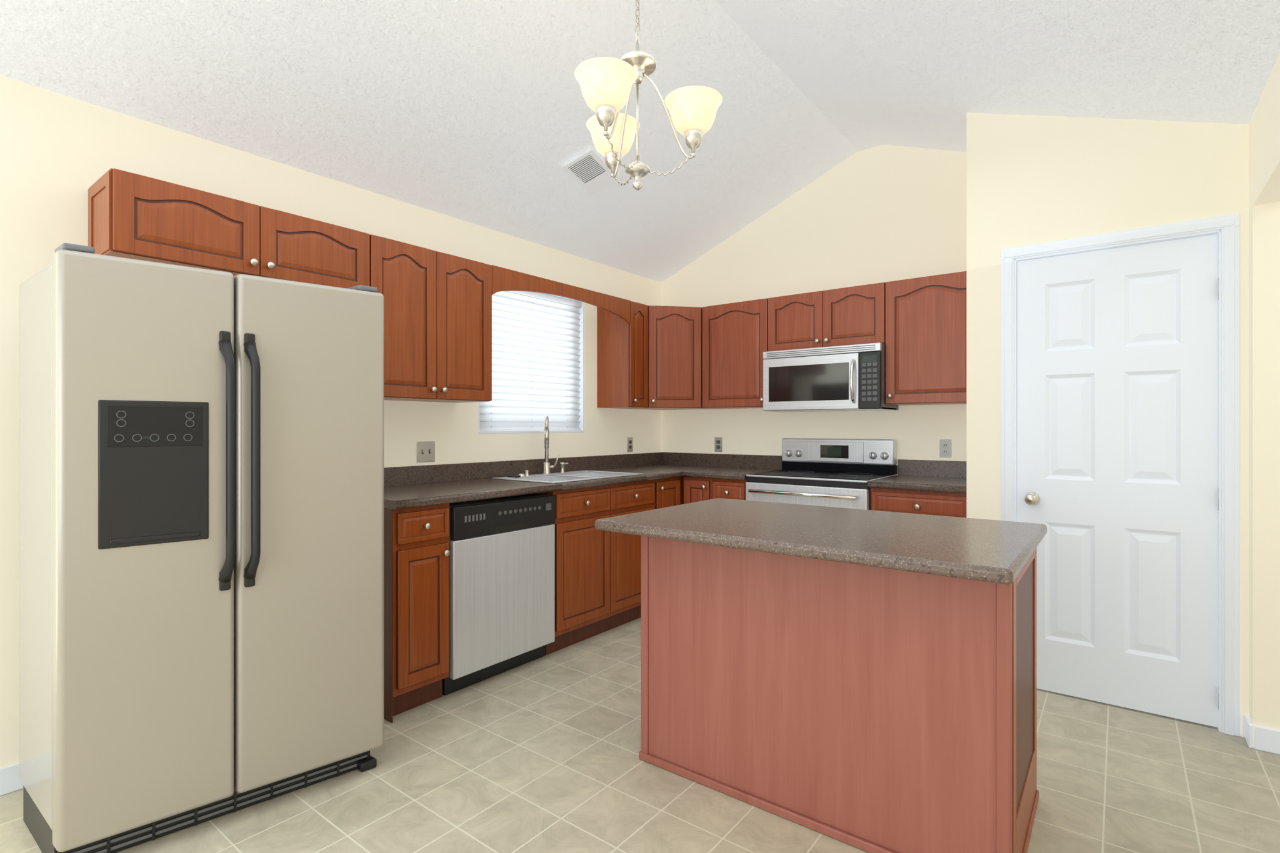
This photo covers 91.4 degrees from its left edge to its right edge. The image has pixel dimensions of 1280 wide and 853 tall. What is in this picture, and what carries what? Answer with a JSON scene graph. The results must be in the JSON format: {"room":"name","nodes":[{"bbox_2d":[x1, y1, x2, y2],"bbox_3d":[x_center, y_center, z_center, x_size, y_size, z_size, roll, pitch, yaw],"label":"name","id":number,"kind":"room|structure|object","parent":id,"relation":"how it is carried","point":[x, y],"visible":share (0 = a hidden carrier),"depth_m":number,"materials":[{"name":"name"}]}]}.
{"room":"kitchen","nodes":[
{"label":"kitchen","id":0,"kind":"room"},
{"bbox_2d":[0,0,1279,282],"bbox_3d":[0.102,-1.611,0.905,5.500,0.788,7.620,0,0,37],"label":"ceiling","id":1,"kind":"structure","parent":0,"point":[472,111],"depth_m":2.77,"materials":[{"name":"white paint"}]},
{"bbox_2d":[560,149,620,194],"bbox_3d":[-0.283,-1.484,3.658,0.270,0.110,0.399,0,0,37],"label":"ceiling vent","id":2,"kind":"object","parent":1,"relation":"attached to","point":[589,170],"depth_m":3.64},
{"bbox_2d":[574,0,722,190],"bbox_3d":[-0.041,-1.367,2.165,0.538,1.080,0.511,0,0,37],"label":"chandelier","id":3,"kind":"object","parent":1,"relation":"hanging from","point":[606,84],"visible":1,"depth_m":2.13,"materials":[{"name":"beige glass"}]},
{"bbox_2d":[0,51,1279,768],"bbox_3d":[0.058,-0.335,0.863,5.520,3.260,7.540,0,0,37],"label":"wall","id":4,"kind":"structure","parent":0,"point":[884,213],"depth_m":3.06,"materials":[{"name":"beige paint"}]},
{"bbox_2d":[416,441,434,462],"bbox_3d":[-1.207,0.143,3.535,0.016,0.116,0.116,0,0,37],"label":"switch plate","id":5,"kind":"object","parent":4,"relation":"attached to","point":[425,450],"visible":1,"depth_m":3.54,"materials":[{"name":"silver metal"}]},
{"bbox_2d":[88,168,966,409],"bbox_3d":[0.027,-0.525,3.115,2.487,0.768,3.761,0,0,37],"label":"upper cabinet","id":6,"kind":"object","parent":4,"relation":"attached to","point":[437,305],"visible":0.94,"depth_m":3.44,"materials":[{"name":"brown wood"}]},
{"bbox_2d":[491,265,629,324],"bbox_3d":[-0.459,-0.825,4.017,0.019,0.169,1.249,0,0,37],"label":"valance","id":7,"kind":"object","parent":6,"relation":"attached to","point":[503,279],"visible":1,"depth_m":3.90,"materials":[{"name":"brown wood"}]},
{"bbox_2d":[763,342,898,412],"bbox_3d":[1.274,-0.312,4.238,0.795,0.413,0.456,0,0,37],"label":"microwave","id":8,"kind":"object","parent":6,"relation":"attached to","point":[847,377],"visible":1,"depth_m":4.07,"materials":[{"name":"grey metal"}]},
{"bbox_2d":[478,293,584,433],"bbox_3d":[-0.746,-0.440,4.247,0.122,0.970,0.959,0,0,37],"label":"window","id":9,"kind":"structure","parent":4,"relation":"in","point":[581,323],"depth_m":4.59,"materials":[{"name":"white"}]},
{"bbox_2d":[479,291,581,430],"bbox_3d":[-0.731,-0.443,4.236,0.062,0.934,0.927,0,0,37],"label":"blinds","id":10,"kind":"object","parent":9,"relation":"attached to","point":[535,339],"visible":0.7,"depth_m":4.24,"materials":[{"name":"white plastic"}]},
{"bbox_2d":[627,437,633,451],"bbox_3d":[-0.078,0.145,5.014,0.007,0.116,0.070,0,0,37],"label":"outlet","id":11,"kind":"object","parent":4,"relation":"attached to","point":[630,440],"visible":1,"depth_m":5.01,"materials":[{"name":"grey plastic"}]},
{"bbox_2d":[0,714,1279,796],"bbox_3d":[-0.169,1.247,0.552,5.296,0.094,6.526,0,0,37],"label":"baseboard","id":12,"kind":"structure","parent":4,"relation":"attached to","point":[1265,739],"depth_m":2.47,"materials":[{"name":"white wood"}]},
{"bbox_2d":[714,437,722,451],"bbox_3d":[0.629,0.145,5.019,0.070,0.116,0.007,0,0,37],"label":"outlet","id":13,"kind":"object","parent":4,"relation":"attached to","point":[718,441],"visible":1,"depth_m":5.02,"materials":[{"name":"grey plastic"}]},
{"bbox_2d":[939,439,951,457],"bbox_3d":[1.956,0.140,4.001,0.070,0.116,0.007,0,0,37],"label":"outlet","id":14,"kind":"object","parent":4,"relation":"attached to","point":[945,445],"visible":1,"depth_m":4.00,"materials":[{"name":"white plastic"}]},
{"bbox_2d":[1016,234,1218,727],"bbox_3d":[2.167,0.232,2.876,0.749,2.107,0.104,0,0,37],"label":"pantry door","id":15,"kind":"structure","parent":4,"relation":"in","point":[1117,348],"depth_m":2.86,"materials":[{"name":"white paint"}]},
{"bbox_2d":[1001,213,1239,736],"bbox_3d":[2.187,0.202,2.911,0.870,2.184,0.118,0,0,37],"label":"door frame","id":16,"kind":"structure","parent":4,"relation":"attached to","point":[1229,237],"depth_m":2.64,"materials":[{"name":"white wood"}]},
{"bbox_2d":[0,617,1279,852],"bbox_3d":[0.065,1.325,0.857,5.700,0.060,7.700,0,0,37],"label":"floor","id":17,"kind":"structure","parent":0,"point":[540,755],"depth_m":2.21,"materials":[{"name":"tile"}]},
{"bbox_2d":[18,243,383,852],"bbox_3d":[-1.482,0.387,2.178,1.003,1.817,0.579,0,0,-41],"label":"refrigerator","id":18,"kind":"object","parent":17,"relation":"on","point":[200,450],"visible":1,"depth_m":1.96,"materials":[{"name":"beige metal"}]},
{"bbox_2d":[442,493,554,695],"bbox_3d":[-0.902,0.838,3.391,0.580,0.910,0.670,0,0,37],"label":"dishwasher","id":19,"kind":"object","parent":17,"relation":"on","point":[502,549],"visible":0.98,"depth_m":3.18,"materials":[{"name":"grey metal"}]},
{"bbox_2d":[383,476,966,723],"bbox_3d":[0.300,0.827,3.471,2.486,0.934,2.864,0,0,37],"label":"base cabinet","id":20,"kind":"object","parent":17,"relation":"on","point":[597,573],"visible":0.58,"depth_m":3.52,"materials":[{"name":"brown wood"}]},
{"bbox_2d":[383,451,966,509],"bbox_3d":[0.298,0.289,3.468,2.487,0.140,2.870,0,0,37],"label":"countertop","id":21,"kind":"structure","parent":20,"relation":"on","point":[404,487],"depth_m":3.87,"materials":[{"name":"stone"}]},
{"bbox_2d":[491,415,643,483],"bbox_3d":[-0.441,0.208,4.000,0.526,0.564,0.846,0,0,37],"label":"sink","id":22,"kind":"object","parent":21,"relation":"in","point":[561,477],"visible":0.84,"depth_m":4.05,"materials":[{"name":"silver metal"}]},
{"bbox_2d":[595,498,1046,852],"bbox_3d":[0.634,0.816,2.236,1.318,0.956,0.923,0,0,37],"label":"kitchen island","id":23,"kind":"object","parent":17,"relation":"on","point":[865,680],"visible":1,"depth_m":1.97,"materials":[{"name":"brown wood"}]},
{"bbox_2d":[745,438,897,509],"bbox_3d":[1.195,0.690,4.146,0.796,1.210,0.698,0,0,37],"label":"range","id":24,"kind":"object","parent":17,"relation":"on","point":[819,472],"visible":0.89,"depth_m":4.14,"materials":[{"name":"grey metal"}]}
]}

